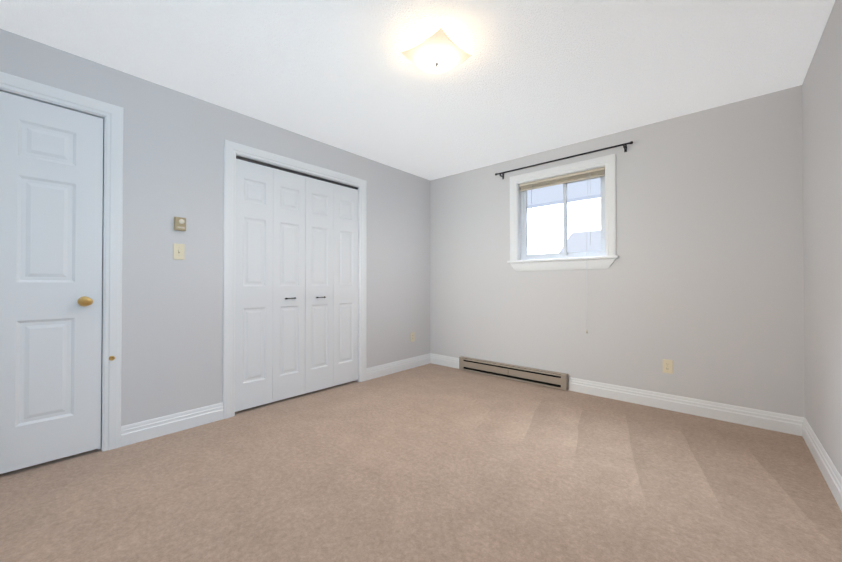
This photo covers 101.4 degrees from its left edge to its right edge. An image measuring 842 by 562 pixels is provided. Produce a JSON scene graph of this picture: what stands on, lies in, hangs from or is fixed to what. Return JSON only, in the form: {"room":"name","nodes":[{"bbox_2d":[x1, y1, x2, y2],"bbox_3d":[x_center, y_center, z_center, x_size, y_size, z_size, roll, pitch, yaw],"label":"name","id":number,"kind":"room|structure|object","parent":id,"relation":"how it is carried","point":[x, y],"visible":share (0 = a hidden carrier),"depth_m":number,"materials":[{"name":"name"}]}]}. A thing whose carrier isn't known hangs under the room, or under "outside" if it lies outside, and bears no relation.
{"room":"empty bedroom","nodes":[
{"label":"empty bedroom","id":0,"kind":"room"},
{"bbox_2d":[0,28,429,425],"bbox_3d":[-1.357,-0.142,3.010,0.120,2.440,4.360,0,-1,41],"label":"wall","id":1,"kind":"structure","parent":0,"point":[172,308],"depth_m":2.52,"materials":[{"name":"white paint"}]},
{"bbox_2d":[0,91,102,473],"bbox_3d":[-2.270,0.007,1.858,0.102,2.078,0.816,0,-1,41],"label":"entry door","id":2,"kind":"structure","parent":1,"relation":"in","point":[51,185],"depth_m":2.01,"materials":[{"name":"white paint"}]},
{"bbox_2d":[0,72,123,450],"bbox_3d":[-2.316,-0.032,1.898,0.143,2.200,1.005,0,-1,41],"label":"door frame","id":3,"kind":"structure","parent":1,"relation":"attached to","point":[111,115],"depth_m":2.19,"materials":[{"name":"white paint"}]},
{"bbox_2d":[121,402,222,446],"bbox_3d":[-1.742,1.009,2.457,0.016,0.128,0.605,0,-1,41],"label":"baseboard","id":4,"kind":"structure","parent":1,"relation":"attached to","point":[133,433],"depth_m":2.42,"materials":[{"name":"white paint"}]},
{"bbox_2d":[173,243,184,259],"bbox_3d":[-1.737,-0.211,2.474,0.016,0.114,0.070,0,-1,41],"label":"switch plate","id":5,"kind":"object","parent":1,"relation":"attached to","point":[178,251],"visible":1,"depth_m":2.47,"materials":[{"name":"beige plastic"}]},
{"bbox_2d":[174,217,185,230],"bbox_3d":[-1.726,-0.411,2.472,0.038,0.096,0.072,0,-1,41],"label":"thermostat","id":6,"kind":"object","parent":1,"relation":"attached to","point":[179,223],"visible":1,"depth_m":2.46,"materials":[{"name":"beige plastic"}]},
{"bbox_2d":[223,139,366,418],"bbox_3d":[-1.115,-0.012,3.270,0.139,2.185,1.432,0,-1,41],"label":"trim","id":7,"kind":"structure","parent":1,"relation":"attached to","point":[232,150],"depth_m":2.76,"materials":[{"name":"white paint"}]},
{"bbox_2d":[235,156,357,411],"bbox_3d":[-1.092,0.022,3.250,0.060,2.072,1.248,0,-1,41],"label":"bifold closet doors","id":8,"kind":"structure","parent":1,"relation":"in","point":[296,298],"depth_m":3.15,"materials":[{"name":"white paint"}]},
{"bbox_2d":[366,354,428,380],"bbox_3d":[-0.234,1.024,4.177,0.016,0.128,1.108,0,-1,41],"label":"baseboard","id":9,"kind":"structure","parent":1,"relation":"attached to","point":[397,366],"depth_m":4.10,"materials":[{"name":"white paint"}]},
{"bbox_2d":[411,332,414,341],"bbox_3d":[-0.105,0.705,4.333,0.009,0.114,0.070,0,-1,41],"label":"electrical outlet","id":10,"kind":"object","parent":1,"relation":"attached to","point":[412,336],"visible":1,"depth_m":4.33,"materials":[{"name":"beige plastic"}]},
{"bbox_2d":[0,0,834,179],"bbox_3d":[-0.328,-1.419,2.219,4.485,0.100,4.510,0,-1,41],"label":"ceiling","id":11,"kind":"structure","parent":0,"point":[528,77],"depth_m":2.14,"materials":[{"name":"white paint"}]},
{"bbox_2d":[401,27,471,75],"bbox_3d":[0.091,-1.307,2.003,0.292,0.128,0.292,0,-1,41],"label":"flush-mount light fixture","id":12,"kind":"object","parent":11,"relation":"attached to","point":[438,51],"visible":1,"depth_m":1.96,"materials":[{"name":"white glass"}]},
{"bbox_2d":[0,363,841,561],"bbox_3d":[-0.328,1.121,2.196,4.485,0.100,4.510,0,-1,41],"label":"floor","id":13,"kind":"structure","parent":0,"point":[430,462],"depth_m":1.78,"materials":[{"name":"carpet"}]},
{"bbox_2d":[527,178,600,208],"bbox_3d":[1.779,-1.089,3.926,3.000,0.170,0.820,0,-1,41],"label":"roof eave","id":14,"kind":"object","parent":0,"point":[579,193],"depth_m":4.08,"materials":[{"name":"grey"}]},
{"bbox_2d":[430,85,804,417],"bbox_3d":[1.109,-0.135,3.847,4.485,2.440,0.150,0,-1,41],"label":"wall","id":15,"kind":"structure","parent":0,"point":[699,281],"depth_m":2.90,"materials":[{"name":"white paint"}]},
{"bbox_2d":[429,353,458,368],"bbox_3d":[0.322,1.027,4.416,0.476,0.128,0.016,0,-1,41],"label":"baseboard","id":16,"kind":"structure","parent":15,"relation":"attached to","point":[453,362],"depth_m":4.43,"materials":[{"name":"white paint"}]},
{"bbox_2d":[459,356,568,390],"bbox_3d":[0.967,1.003,3.818,1.275,0.157,0.064,0,-1,41],"label":"heater","id":17,"kind":"object","parent":15,"relation":"attached to","point":[550,379],"visible":1,"depth_m":3.73,"materials":[{"name":"beige metal"}]},
{"bbox_2d":[507,154,618,332],"bbox_3d":[1.425,-0.332,3.538,1.094,1.660,0.201,0,-1,41],"label":"sliding window","id":18,"kind":"structure","parent":15,"relation":"in","point":[574,177],"depth_m":3.49,"materials":[{"name":"white paint"}]},
{"bbox_2d":[495,141,632,178],"bbox_3d":[1.365,-1.191,3.480,1.353,0.062,0.078,0,-1,41],"label":"curtain rod","id":19,"kind":"object","parent":15,"relation":"attached to","point":[624,145],"visible":1,"depth_m":3.35,"materials":[{"name":"black metal"}]},
{"bbox_2d":[663,359,672,373],"bbox_3d":[2.070,0.717,2.891,0.070,0.114,0.009,0,-1,41],"label":"electrical outlet","id":20,"kind":"object","parent":15,"relation":"attached to","point":[667,366],"visible":1,"depth_m":2.89,"materials":[{"name":"beige plastic"}]},
{"bbox_2d":[569,377,796,434],"bbox_3d":[2.044,1.013,2.906,1.541,0.128,0.016,0,-1,41],"label":"baseboard","id":21,"kind":"structure","parent":15,"relation":"attached to","point":[779,422],"depth_m":2.77,"materials":[{"name":"white paint"}]},
{"bbox_2d":[802,0,841,476],"bbox_3d":[1.263,-0.162,0.712,0.120,2.440,4.360,0,-1,41],"label":"wall","id":22,"kind":"structure","parent":0,"point":[822,150],"depth_m":1.90,"materials":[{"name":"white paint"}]},
{"bbox_2d":[797,416,841,511],"bbox_3d":[1.251,0.994,0.792,0.016,0.128,4.240,0,-1,41],"label":"baseboard","id":23,"kind":"structure","parent":22,"relation":"attached to","point":[831,475],"depth_m":1.91,"materials":[{"name":"white paint"}]},
{"label":"outside","id":24,"kind":"structure","parent":0,"visible":0},
{"bbox_2d":[559,230,600,252],"bbox_3d":[8.120,-0.509,10.052,7.150,2.500,8.000,0,-1,41],"label":"neighbouring roof","id":25,"kind":"structure","parent":24,"point":[583,242],"depth_m":11.47,"materials":[{"name":"grey"}]}
]}

